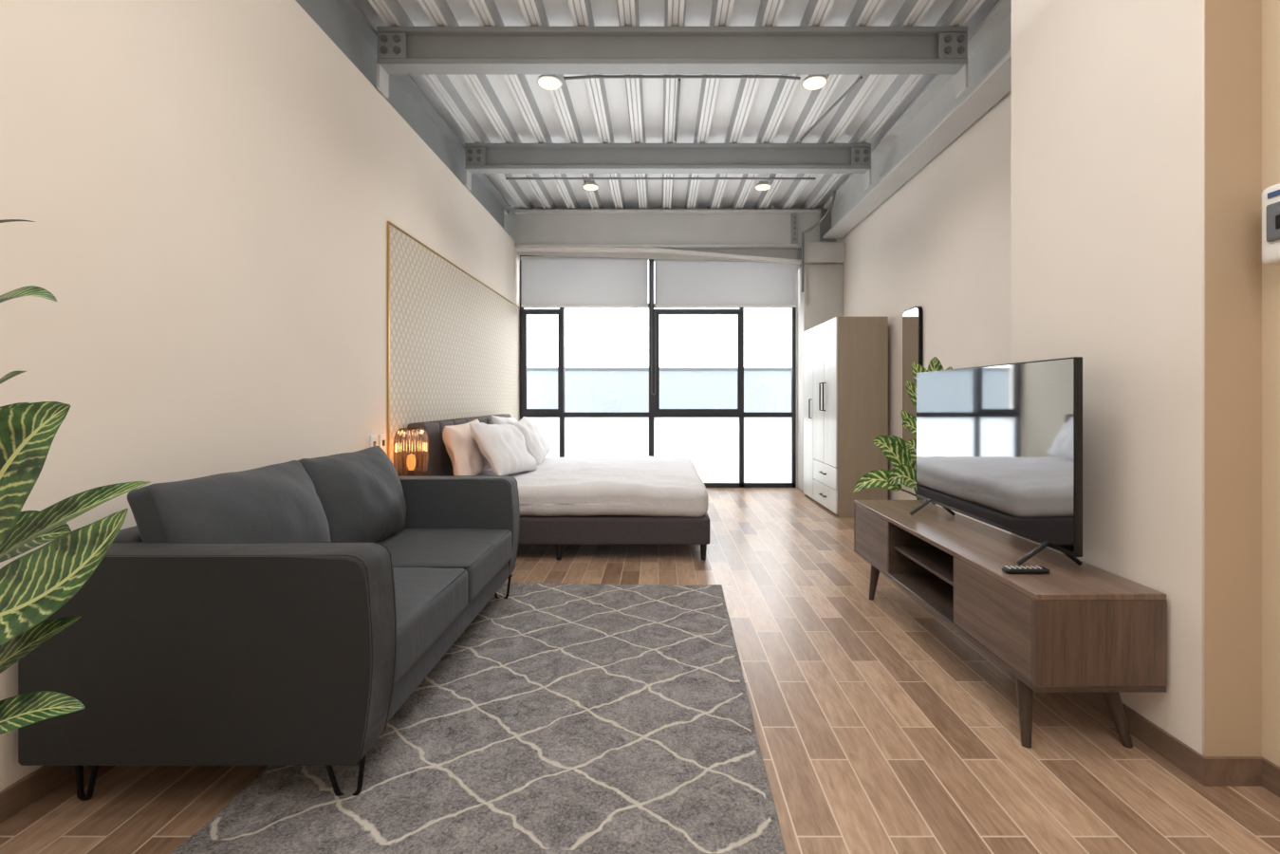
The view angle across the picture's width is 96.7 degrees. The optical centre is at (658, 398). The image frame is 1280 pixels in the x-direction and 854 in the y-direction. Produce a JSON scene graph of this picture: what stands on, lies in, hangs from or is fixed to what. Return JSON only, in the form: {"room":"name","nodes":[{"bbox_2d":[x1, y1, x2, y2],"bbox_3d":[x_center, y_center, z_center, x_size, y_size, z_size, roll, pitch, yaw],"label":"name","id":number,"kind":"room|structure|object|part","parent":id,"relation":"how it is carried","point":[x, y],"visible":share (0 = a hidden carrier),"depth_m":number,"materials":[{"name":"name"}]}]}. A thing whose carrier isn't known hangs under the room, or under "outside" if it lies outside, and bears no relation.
{"room":"studio apartment","nodes":[
{"label":"studio apartment","id":0,"kind":"room"},
{"bbox_2d":[0,0,519,791],"bbox_3d":[-1.970,-0.425,2.850,0.200,3.250,10.100,0,0,0],"label":"wall","id":1,"kind":"structure","parent":0,"point":[211,190],"depth_m":2.31,"materials":[{"name":"paint"}]},
{"bbox_2d":[0,765,88,822],"bbox_3d":[-1.864,1.157,2.700,0.012,0.085,9.800,0,0,0],"label":"baseboard","id":2,"kind":"structure","parent":1,"relation":"attached to","point":[27,789],"depth_m":1.69,"materials":[{"name":"wood"}]},
{"bbox_2d":[370,434,377,446],"bbox_3d":[-1.863,0.300,3.730,0.013,0.120,0.080,0,0,0],"label":"wall socket","id":3,"kind":"object","parent":1,"relation":"attached to","point":[373,438],"visible":0.55,"depth_m":3.71,"materials":[{"name":"white plastic"}]},
{"bbox_2d":[379,433,386,451],"bbox_3d":[-1.863,0.300,3.850,0.013,0.120,0.080,0,0,0],"label":"wall socket","id":4,"kind":"object","parent":1,"relation":"attached to","point":[382,437],"visible":0.82,"depth_m":3.84,"materials":[{"name":"white plastic"}]},
{"bbox_2d":[295,0,511,237],"bbox_3d":[-1.990,-2.258,2.550,0.200,0.412,9.500,0,0,0],"label":"steel beam","id":5,"kind":"structure","parent":1,"relation":"on","point":[342,21],"depth_m":4.37,"materials":[{"name":"grey metal"}]},
{"bbox_2d":[387,221,519,464],"bbox_3d":[-1.863,-0.056,5.759,0.013,2.332,3.682,0,0,0],"label":"panel","id":6,"kind":"object","parent":1,"relation":"attached to","point":[453,340],"visible":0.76,"depth_m":4.89,"materials":[{"name":"beige fabric"}]},
{"bbox_2d":[0,487,1279,853],"bbox_3d":[0.300,1.250,2.750,5.000,0.100,10.300,0,0,0],"label":"floor","id":7,"kind":"structure","parent":0,"point":[881,728],"depth_m":1.92,"materials":[{"name":"brown wood"}]},
{"bbox_2d":[0,219,150,734],"bbox_3d":[-1.373,0.345,0.962,0.892,1.711,0.405,0,0,0],"label":"potted plant","id":8,"kind":"object","parent":7,"relation":"on","point":[36,584],"visible":1,"depth_m":1.01,"materials":[{"name":"green plant"}]},
{"bbox_2d":[169,582,785,853],"bbox_3d":[-0.436,1.188,2.510,1.607,0.021,2.267,0,0,2],"label":"rug","id":9,"kind":"object","parent":7,"relation":"on","point":[564,718],"visible":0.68,"depth_m":1.89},
{"bbox_2d":[18,445,519,800],"bbox_3d":[-1.324,0.733,2.535,1.012,0.933,1.830,0,0,0],"label":"sofa","id":10,"kind":"object","parent":9,"relation":"on","point":[281,614],"visible":1,"depth_m":1.62,"materials":[{"name":"grey fabric"}]},
{"bbox_3d":[-1.700,1.124,1.700,0.080,0.151,0.060,0,0,0],"label":"leg","id":11,"kind":"part","parent":10,"relation":"part of","materials":[{"name":"black metal"}]},
{"bbox_3d":[-1.745,0.740,2.535,0.170,0.600,1.496,0,0,0],"label":"backrest","id":12,"kind":"part","parent":10,"relation":"part of","materials":[{"name":"grey fabric"}]},
{"bbox_3d":[-1.325,0.749,1.702,1.010,0.602,0.165,0,0,0],"label":"armrest","id":13,"kind":"part","parent":10,"relation":"part of","materials":[{"name":"grey fabric"}]},
{"bbox_2d":[127,460,330,542],"bbox_3d":[-1.529,0.518,2.145,0.356,0.499,0.744,0,0,0],"label":"cushion","id":14,"kind":"object","parent":10,"relation":"on","point":[281,502],"depth_m":1.95,"materials":[{"name":"grey fabric"}]},
{"bbox_3d":[-0.940,1.124,1.700,0.140,0.152,0.060,0,0,0],"label":"leg","id":15,"kind":"part","parent":10,"relation":"part of","materials":[{"name":"black metal"}]},
{"bbox_2d":[297,445,406,542],"bbox_3d":[-1.523,0.517,2.885,0.354,0.503,0.720,0,0,0],"label":"cushion","id":16,"kind":"object","parent":10,"relation":"on","point":[361,495],"depth_m":2.70,"materials":[{"name":"grey fabric"}]},
{"bbox_2d":[392,567,467,685],"bbox_3d":[-1.254,0.830,2.161,0.832,0.201,0.742,0,0,0],"label":"seat cushion","id":17,"kind":"object","parent":10,"relation":"on","point":[429,601],"depth_m":2.16,"materials":[{"name":"grey fabric"}]},
{"bbox_2d":[378,528,511,604],"bbox_3d":[-1.254,0.829,2.908,0.832,0.201,0.744,0,0,0],"label":"seat cushion","id":18,"kind":"object","parent":10,"relation":"on","point":[485,553],"depth_m":2.84,"materials":[{"name":"grey fabric"}]},
{"bbox_3d":[-1.296,0.978,2.535,0.868,0.125,1.496,0,0,0],"label":"seat","id":19,"kind":"part","parent":10,"relation":"part of","materials":[{"name":"grey fabric"}]},
{"bbox_3d":[-1.335,0.757,3.368,0.990,0.585,0.165,0,0,0],"label":"armrest","id":20,"kind":"part","parent":10,"relation":"part of","materials":[{"name":"grey fabric"}]},
{"bbox_3d":[-0.940,1.124,3.370,0.140,0.152,0.060,0,0,0],"label":"leg","id":21,"kind":"part","parent":10,"relation":"part of","materials":[{"name":"black metal"}]},
{"bbox_2d":[407,413,710,560],"bbox_3d":[-0.728,0.690,5.370,2.225,1.020,2.460,0,0,0],"label":"bed","id":22,"kind":"object","parent":7,"relation":"on","point":[596,529],"visible":0.23,"depth_m":4.20,"materials":[{"name":"grey fabric"}]},
{"bbox_3d":[-1.770,0.640,5.370,0.140,0.920,2.460,0,0,0],"label":"headboard","id":23,"kind":"part","parent":22,"relation":"part of","materials":[{"name":"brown fabric"}]},
{"bbox_3d":[-0.740,1.141,4.240,0.049,0.118,0.050,0,0,0],"label":"leg","id":24,"kind":"part","parent":22,"relation":"part of","materials":[{"name":"black plastic"}]},
{"bbox_2d":[477,455,708,517],"bbox_3d":[-0.642,0.750,5.329,2.067,0.280,2.276,0,0,0],"label":"duvet","id":25,"kind":"object","parent":22,"relation":"on","point":[575,486],"visible":0.69,"depth_m":4.25,"materials":[{"name":"white fabric"}]},
{"bbox_2d":[442,419,491,475],"bbox_3d":[-1.548,0.415,4.660,0.251,0.472,0.793,0,0,-2],"label":"pillow","id":26,"kind":"object","parent":25,"relation":"on","point":[466,456],"visible":0.67,"depth_m":4.36,"materials":[{"name":"beige fabric"}]},
{"bbox_2d":[469,422,537,475],"bbox_3d":[-1.270,0.415,4.740,0.334,0.465,0.825,0,0,9],"label":"pillow","id":27,"kind":"object","parent":25,"relation":"on","point":[504,447],"visible":0.98,"depth_m":4.49,"materials":[{"name":"white fabric"}]},
{"bbox_2d":[489,415,517,425],"bbox_3d":[-1.543,0.405,5.850,0.257,0.485,0.795,0,0,3],"label":"pillow","id":28,"kind":"object","parent":25,"relation":"on","point":[494,419],"visible":0.21,"depth_m":5.59,"materials":[{"name":"white fabric"}]},
{"bbox_2d":[511,416,549,464],"bbox_3d":[-1.275,0.415,5.721,0.329,0.442,0.815,0,0,-6],"label":"pillow","id":29,"kind":"object","parent":25,"relation":"on","point":[537,445],"visible":0.8,"depth_m":5.46,"materials":[{"name":"white fabric"}]},
{"bbox_3d":[-0.657,0.985,5.330,2.085,0.200,2.260,0,0,0],"label":"frame","id":30,"kind":"part","parent":22,"relation":"part of","materials":[{"name":"grey fabric"}]},
{"bbox_3d":[0.335,1.141,4.240,0.049,0.118,0.050,0,0,0],"label":"leg","id":31,"kind":"part","parent":22,"relation":"part of","materials":[{"name":"black plastic"}]},
{"bbox_2d":[803,316,888,517],"bbox_3d":[2.043,0.185,6.410,0.553,2.030,1.300,0,0,0],"label":"wardrobe","id":32,"kind":"object","parent":7,"relation":"on","point":[845,359],"visible":0.98,"depth_m":5.76,"materials":[{"name":"beige wood"}]},
{"bbox_3d":[1.810,0.170,6.845,0.020,2.000,0.424,0,0,0],"label":"door","id":33,"kind":"part","parent":32,"relation":"part of","materials":[{"name":"white wood"}]},
{"bbox_3d":[1.784,0.120,6.700,0.033,0.236,0.016,0,0,0],"label":"handle","id":34,"kind":"part","parent":32,"relation":"part of","materials":[{"name":"black metal"}]},
{"bbox_3d":[1.810,-0.065,6.415,0.020,1.530,0.424,0,0,0],"label":"door","id":35,"kind":"part","parent":32,"relation":"part of","materials":[{"name":"white wood"}]},
{"bbox_3d":[1.784,-0.020,6.260,0.033,0.316,0.016,0,0,0],"label":"handle","id":36,"kind":"part","parent":32,"relation":"part of","materials":[{"name":"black metal"}]},
{"bbox_3d":[1.784,-0.020,6.140,0.033,0.316,0.016,0,0,0],"label":"handle","id":37,"kind":"part","parent":32,"relation":"part of","materials":[{"name":"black metal"}]},
{"bbox_3d":[1.810,1.052,6.195,0.020,0.235,0.864,0,0,0],"label":"drawer","id":38,"kind":"part","parent":32,"relation":"part of","materials":[{"name":"white wood"}]},
{"bbox_3d":[1.810,0.818,6.195,0.020,0.225,0.864,0,0,0],"label":"drawer","id":39,"kind":"part","parent":32,"relation":"part of","materials":[{"name":"white wood"}]},
{"bbox_3d":[1.810,-0.065,5.980,0.020,1.530,0.434,0,0,0],"label":"door","id":40,"kind":"part","parent":32,"relation":"part of","materials":[{"name":"white wood"}]},
{"bbox_2d":[853,356,953,504],"bbox_3d":[1.790,0.445,4.106,0.961,1.510,0.321,0,0,-25],"label":"potted plant","id":41,"kind":"object","parent":7,"relation":"on","point":[900,454],"visible":0.29,"depth_m":4.08,"materials":[{"name":"green plant"}]},
{"bbox_3d":[1.883,0.460,4.105,0.504,0.923,0.132,0,0,-43],"label":"stem","id":42,"kind":"part","parent":41,"relation":"part of","materials":[{"name":"green plant"}]},
{"bbox_2d":[853,500,1167,748],"bbox_3d":[1.468,0.926,2.764,0.435,0.556,1.753,0,0,0],"label":"tv console","id":43,"kind":"object","parent":7,"relation":"on","point":[1072,627],"visible":0.99,"depth_m":2.03,"materials":[{"name":"brown wood"}]},
{"bbox_3d":[1.468,0.811,3.629,0.435,0.283,0.022,0,0,0],"label":"panel","id":44,"kind":"part","parent":43,"relation":"part of","materials":[{"name":"brown wood"}]},
{"bbox_3d":[1.260,0.811,3.364,0.018,0.279,0.507,0,0,0],"label":"door","id":45,"kind":"part","parent":43,"relation":"part of","materials":[{"name":"brown wood"}]},
{"bbox_3d":[1.284,1.086,3.374,0.058,0.233,0.082,0,0,0],"label":"leg","id":46,"kind":"part","parent":43,"relation":"part of","materials":[{"name":"brown wood"}]},
{"bbox_3d":[1.260,0.811,2.160,0.018,0.279,0.500,0,0,0],"label":"door","id":47,"kind":"part","parent":43,"relation":"part of","materials":[{"name":"brown wood"}]},
{"bbox_2d":[909,356,1082,565],"bbox_3d":[1.510,0.248,2.680,0.251,0.795,1.260,0,0,0],"label":"television","id":48,"kind":"object","parent":43,"relation":"on","point":[1000,446],"visible":1,"depth_m":2.43,"materials":[{"name":"black plastic"}]},
{"bbox_3d":[1.468,0.659,2.764,0.435,0.022,1.753,0,0,0],"label":"panel","id":49,"kind":"part","parent":43,"relation":"part of","materials":[{"name":"brown wood"}]},
{"bbox_3d":[1.284,1.086,1.989,0.058,0.232,0.078,0,0,0],"label":"leg","id":50,"kind":"part","parent":43,"relation":"part of","materials":[{"name":"brown wood"}]},
{"bbox_2d":[1001,565,1050,574],"bbox_3d":[1.365,0.637,2.118,0.160,0.020,0.045,0,0,0],"label":"remote control","id":51,"kind":"object","parent":43,"relation":"on","point":[1011,569],"visible":1,"depth_m":2.10,"materials":[{"name":"black plastic"}]},
{"bbox_3d":[1.468,0.811,1.898,0.435,0.283,0.022,0,0,0],"label":"panel","id":52,"kind":"part","parent":43,"relation":"part of","materials":[{"name":"brown wood"}]},
{"bbox_3d":[1.591,1.086,1.987,0.102,0.236,0.055,0,0,33],"label":"leg","id":53,"kind":"part","parent":43,"relation":"part of","materials":[{"name":"brown wood"}]},
{"bbox_3d":[-1.648,0.880,3.860,0.405,0.640,0.480,0,0,0],"label":"nightstand","id":54,"kind":"object","parent":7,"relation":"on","visible":0},
{"bbox_2d":[393,427,428,475],"bbox_3d":[-1.720,0.383,3.960,0.226,0.353,0.222,0,0,0],"label":"table lamp","id":55,"kind":"object","parent":54,"relation":"on","point":[411,445],"visible":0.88,"depth_m":3.88,"materials":[{"name":"orange glass"}]},
{"bbox_2d":[503,207,835,487],"bbox_3d":[0.255,-0.750,7.750,4.650,3.900,0.220,0,0,0],"label":"wall","id":56,"kind":"structure","parent":0,"point":[509,219],"depth_m":7.64,"materials":[{"name":"grey paint"}]},
{"bbox_2d":[517,249,797,262],"bbox_3d":[-0.013,-1.877,7.530,3.705,0.175,0.020,0,0,0],"label":"trim","id":57,"kind":"structure","parent":56,"relation":"attached to","point":[774,253],"depth_m":7.52,"materials":[{"name":"grey paint"}]},
{"bbox_2d":[519,255,796,487],"bbox_3d":[-0.010,-0.380,7.665,3.710,3.160,0.130,0,0,0],"label":"window","id":58,"kind":"structure","parent":56,"relation":"in","point":[727,448],"depth_m":7.69,"materials":[{"name":"metal"}]},
{"bbox_3d":[-1.558,-0.495,7.630,0.565,1.410,0.059,0,0,0],"label":"sash","id":59,"kind":"part","parent":58,"relation":"part of","materials":[{"name":"metal"}]},
{"bbox_2d":[520,256,649,307],"bbox_3d":[-0.980,-1.556,7.584,1.700,0.683,0.068,0,0,0],"label":"roller blind","id":60,"kind":"object","parent":58,"relation":"attached to","point":[547,281],"visible":0.96,"depth_m":7.56,"materials":[{"name":"grey fabric"}]},
{"bbox_3d":[-0.980,-1.228,7.560,1.680,0.025,0.020,0,0,0],"label":"rail","id":61,"kind":"part","parent":60,"relation":"part of","materials":[{"name":"white plastic"}]},
{"bbox_3d":[-0.007,0.695,7.693,3.615,0.890,0.006,0,0,0],"label":"frosted pane","id":62,"kind":"part","parent":58,"relation":"part of","materials":[{"name":"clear glass"}]},
{"bbox_3d":[0.535,-0.495,7.630,1.190,1.410,0.059,0,0,0],"label":"sash","id":63,"kind":"part","parent":58,"relation":"part of","materials":[{"name":"metal"}]},
{"bbox_2d":[653,259,796,307],"bbox_3d":[0.890,-1.546,7.584,1.900,0.663,0.068,0,0,0],"label":"roller blind","id":64,"kind":"object","parent":58,"relation":"attached to","point":[678,283],"visible":0.87,"depth_m":7.56,"materials":[{"name":"grey fabric"}]},
{"bbox_2d":[650,262,655,394],"bbox_3d":[-0.065,-0.923,7.540,0.059,1.754,0.010,0,0,0],"label":"blind cord","id":65,"kind":"object","parent":64,"relation":"hanging from","point":[651,263],"visible":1,"depth_m":7.54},
{"bbox_3d":[0.890,-1.228,7.560,1.880,0.025,0.020,0,0,0],"label":"rail","id":66,"kind":"part","parent":64,"relation":"part of","materials":[{"name":"white plastic"}]},
{"bbox_2d":[352,0,1000,214],"bbox_3d":[0.335,-2.583,2.750,5.270,0.235,10.300,0,0,0],"label":"ceiling","id":67,"kind":"structure","parent":0,"point":[478,108],"depth_m":4.86,"materials":[{"name":"white metal"}]},
{"bbox_2d":[536,74,562,90],"bbox_3d":[-0.830,-2.430,4.340,0.196,0.067,0.196,0,0,0],"label":"ceiling light","id":68,"kind":"object","parent":67,"relation":"attached to","point":[549,82],"visible":0.91,"depth_m":4.31,"materials":[{"name":"grey paint"}]},
{"bbox_2d":[582,180,599,190],"bbox_3d":[-0.770,-2.430,6.480,0.196,0.067,0.196,0,0,0],"label":"ceiling light","id":69,"kind":"object","parent":67,"relation":"attached to","point":[590,185],"visible":1,"depth_m":6.43,"materials":[{"name":"grey paint"}]},
{"bbox_2d":[583,185,597,190],"bbox_3d":[-0.770,-2.400,6.480,0.168,0.006,0.168,0,0,0],"label":"diffuser","id":70,"kind":"object","parent":69,"relation":"attached to","point":[586,187],"depth_m":6.46,"materials":[{"name":"white plastic"}]},
{"bbox_2d":[505,177,816,179],"bbox_3d":[0.025,-2.453,6.350,3.450,0.021,0.022,0,0,0],"label":"conduit pipe","id":71,"kind":"object","parent":67,"relation":"attached to","point":[506,177],"visible":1,"depth_m":6.34,"materials":[{"name":"grey metal"}]},
{"bbox_2d":[464,143,871,189],"bbox_3d":[0.092,-2.260,5.546,3.915,0.409,0.138,0,0,0],"label":"steel beam","id":72,"kind":"structure","parent":67,"relation":"attached to","point":[479,157],"depth_m":5.54,"materials":[{"name":"grey metal"}]},
{"bbox_3d":[-1.770,-2.340,5.500,0.190,0.173,0.015,0,0,0],"label":"plate","id":73,"kind":"part","parent":72,"relation":"part of","materials":[{"name":"grey paint"}]},
{"bbox_3d":[1.955,-2.340,5.500,0.190,0.173,0.015,0,0,0],"label":"plate","id":74,"kind":"part","parent":72,"relation":"part of","materials":[{"name":"grey paint"}]},
{"bbox_2d":[514,209,821,248],"bbox_3d":[0.117,-2.205,7.420,3.965,0.470,0.160,0,0,0],"label":"steel beam","id":75,"kind":"structure","parent":67,"relation":"attached to","point":[658,229],"depth_m":7.40,"materials":[{"name":"grey metal"}]},
{"bbox_3d":[1.760,-2.200,7.380,0.080,0.400,0.039,0,0,0],"label":"splice plate","id":76,"kind":"part","parent":75,"relation":"part of","materials":[{"name":"grey paint"}]},
{"bbox_2d":[376,26,968,97],"bbox_3d":[0.092,-2.260,3.826,3.915,0.409,0.138,0,0,0],"label":"steel beam","id":77,"kind":"structure","parent":67,"relation":"attached to","point":[400,49],"depth_m":3.82,"materials":[{"name":"grey metal"}]},
{"bbox_3d":[-1.770,-2.340,3.780,0.190,0.173,0.015,0,0,0],"label":"plate","id":78,"kind":"part","parent":77,"relation":"part of","materials":[{"name":"grey paint"}]},
{"bbox_3d":[1.955,-2.340,3.780,0.190,0.173,0.015,0,0,0],"label":"plate","id":79,"kind":"part","parent":77,"relation":"part of","materials":[{"name":"grey paint"}]},
{"bbox_2d":[674,78,680,141],"bbox_3d":[0.160,-2.453,4.890,0.022,0.021,1.020,0,0,0],"label":"conduit pipe","id":80,"kind":"object","parent":67,"relation":"attached to","point":[678,80],"visible":1,"depth_m":4.79,"materials":[{"name":"grey metal"}]},
{"bbox_2d":[563,74,800,79],"bbox_3d":[0.180,-2.446,4.340,1.801,0.034,0.022,0,0,0],"label":"conduit pipe","id":81,"kind":"object","parent":67,"relation":"attached to","point":[587,76],"visible":1,"depth_m":4.33,"materials":[{"name":"grey metal"}]},
{"bbox_2d":[754,180,771,190],"bbox_3d":[1.190,-2.430,6.480,0.196,0.067,0.196,0,0,0],"label":"ceiling light","id":82,"kind":"object","parent":67,"relation":"attached to","point":[762,185],"visible":1,"depth_m":6.43,"materials":[{"name":"grey paint"}]},
{"bbox_2d":[755,185,770,190],"bbox_3d":[1.190,-2.400,6.480,0.168,0.006,0.168,0,0,0],"label":"diffuser","id":83,"kind":"object","parent":82,"relation":"attached to","point":[757,187],"depth_m":6.46,"materials":[{"name":"white plastic"}]},
{"bbox_2d":[801,74,828,90],"bbox_3d":[1.190,-2.430,4.340,0.196,0.067,0.196,0,0,0],"label":"ceiling light","id":84,"kind":"object","parent":67,"relation":"attached to","point":[812,82],"visible":0.92,"depth_m":4.31,"materials":[{"name":"grey paint"}]},
{"bbox_2d":[799,75,862,141],"bbox_3d":[1.450,-2.453,4.875,0.022,0.021,1.069,0,0,-11],"label":"conduit pipe","id":85,"kind":"object","parent":67,"relation":"attached to","point":[861,77],"visible":1,"depth_m":4.78,"materials":[{"name":"grey metal"}]},
{"bbox_2d":[823,0,1011,238],"bbox_3d":[2.230,-2.257,5.030,0.240,0.414,4.540,0,0,0],"label":"steel beam","id":86,"kind":"structure","parent":67,"relation":"attached to","point":[936,118],"depth_m":4.56,"materials":[{"name":"grey metal"}]},
{"bbox_2d":[801,190,835,292],"bbox_3d":[1.955,-1.901,6.970,0.032,1.102,0.590,0,0,-27],"label":"conduit pipe","id":87,"kind":"object","parent":86,"relation":"attached to","point":[834,192],"visible":1,"depth_m":7.10,"materials":[{"name":"grey metal"}]},
{"bbox_2d":[797,263,843,490],"bbox_3d":[2.124,-0.265,7.479,0.509,2.930,0.319,0,0,0],"label":"wall column","id":88,"kind":"structure","parent":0,"point":[821,301],"depth_m":7.32,"materials":[{"name":"grey paint"}]},
{"bbox_2d":[803,241,844,262],"bbox_3d":[2.107,-1.865,7.290,0.535,0.250,0.080,0,0,0],"label":"steel beam","id":89,"kind":"structure","parent":88,"relation":"on","point":[813,251],"depth_m":7.25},
{"bbox_2d":[835,90,1011,534],"bbox_3d":[2.480,-0.750,5.325,0.200,3.900,5.150,0,0,0],"label":"wall","id":90,"kind":"structure","parent":0,"point":[940,244],"depth_m":4.69,"materials":[{"name":"paint"}]},
{"bbox_2d":[902,306,923,442],"bbox_3d":[2.360,-0.020,5.295,0.036,1.640,0.350,0,0,0],"label":"wall mirror","id":91,"kind":"object","parent":90,"relation":"attached to","point":[912,318],"visible":0.45,"depth_m":5.29,"materials":[{"name":"black mirror"}]},
{"bbox_2d":[1011,0,1205,756],"bbox_3d":[2.140,-0.750,2.263,0.880,3.900,0.972,0,0,0],"label":"wall pier","id":92,"kind":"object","parent":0,"point":[1108,96],"visible":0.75,"depth_m":2.07,"materials":[{"name":"paint"}]},
{"bbox_2d":[1073,692,1265,786],"bbox_3d":[1.784,1.157,2.256,0.192,0.085,0.987,0,0,0],"label":"baseboard","id":93,"kind":"object","parent":92,"relation":"attached to","point":[1207,770],"visible":0.71,"depth_m":1.81,"materials":[{"name":"wood"}]},
{"bbox_2d":[1205,0,1261,756],"bbox_3d":[1.792,-0.750,1.775,0.176,3.900,0.002,0,0,0],"label":"wall","id":94,"kind":"structure","parent":0,"point":[1233,27],"depth_m":1.77,"materials":[{"name":"beige paint"}]},
{"bbox_2d":[1261,0,1279,766],"bbox_3d":[1.990,-0.750,-0.212,0.220,3.900,3.976,0,0,0],"label":"wall","id":95,"kind":"structure","parent":0,"point":[1270,9],"depth_m":1.75,"materials":[{"name":"paint"}]},
{"bbox_2d":[1261,183,1279,265],"bbox_3d":[1.833,-0.512,1.565,0.091,0.235,0.290,0,0,0],"label":"box","id":96,"kind":"object","parent":95,"relation":"attached to","point":[1270,195],"visible":1,"depth_m":1.67,"materials":[{"name":"white plastic"}]},
{"bbox_3d":[1.796,-0.515,1.565,0.012,0.110,0.230,0,0,0],"label":"door","id":97,"kind":"part","parent":96,"relation":"part of","materials":[{"name":"plastic"}]},
{"bbox_2d":[1275,214,1279,229],"bbox_3d":[1.789,-0.510,1.560,0.002,0.040,0.180,0,0,0],"label":"switch","id":98,"kind":"object","parent":96,"relation":"attached to","point":[1277,216],"depth_m":1.64,"materials":[{"name":"black plastic"}]},
{"bbox_2d":[1261,759,1279,797],"bbox_3d":[1.874,1.157,-0.219,0.012,0.085,3.962,0,0,0],"label":"baseboard","id":99,"kind":"structure","parent":95,"relation":"attached to","point":[1270,771],"depth_m":1.74,"materials":[{"name":"wood"}]},
{"label":"outside","id":100,"kind":"structure","parent":0,"visible":0},
{"bbox_3d":[0.000,1.750,9.975,28.000,0.100,4.050,0,0,0],"label":"ground","id":101,"kind":"structure","parent":100,"visible":0},
{"bbox_2d":[526,367,791,411],"bbox_3d":[0.000,0.520,12.150,28.000,2.360,0.400,0,0,0],"label":"wall","id":102,"kind":"structure","parent":101,"relation":"on","point":[586,389],"depth_m":12.00,"materials":[{"name":"glass"}]}
]}

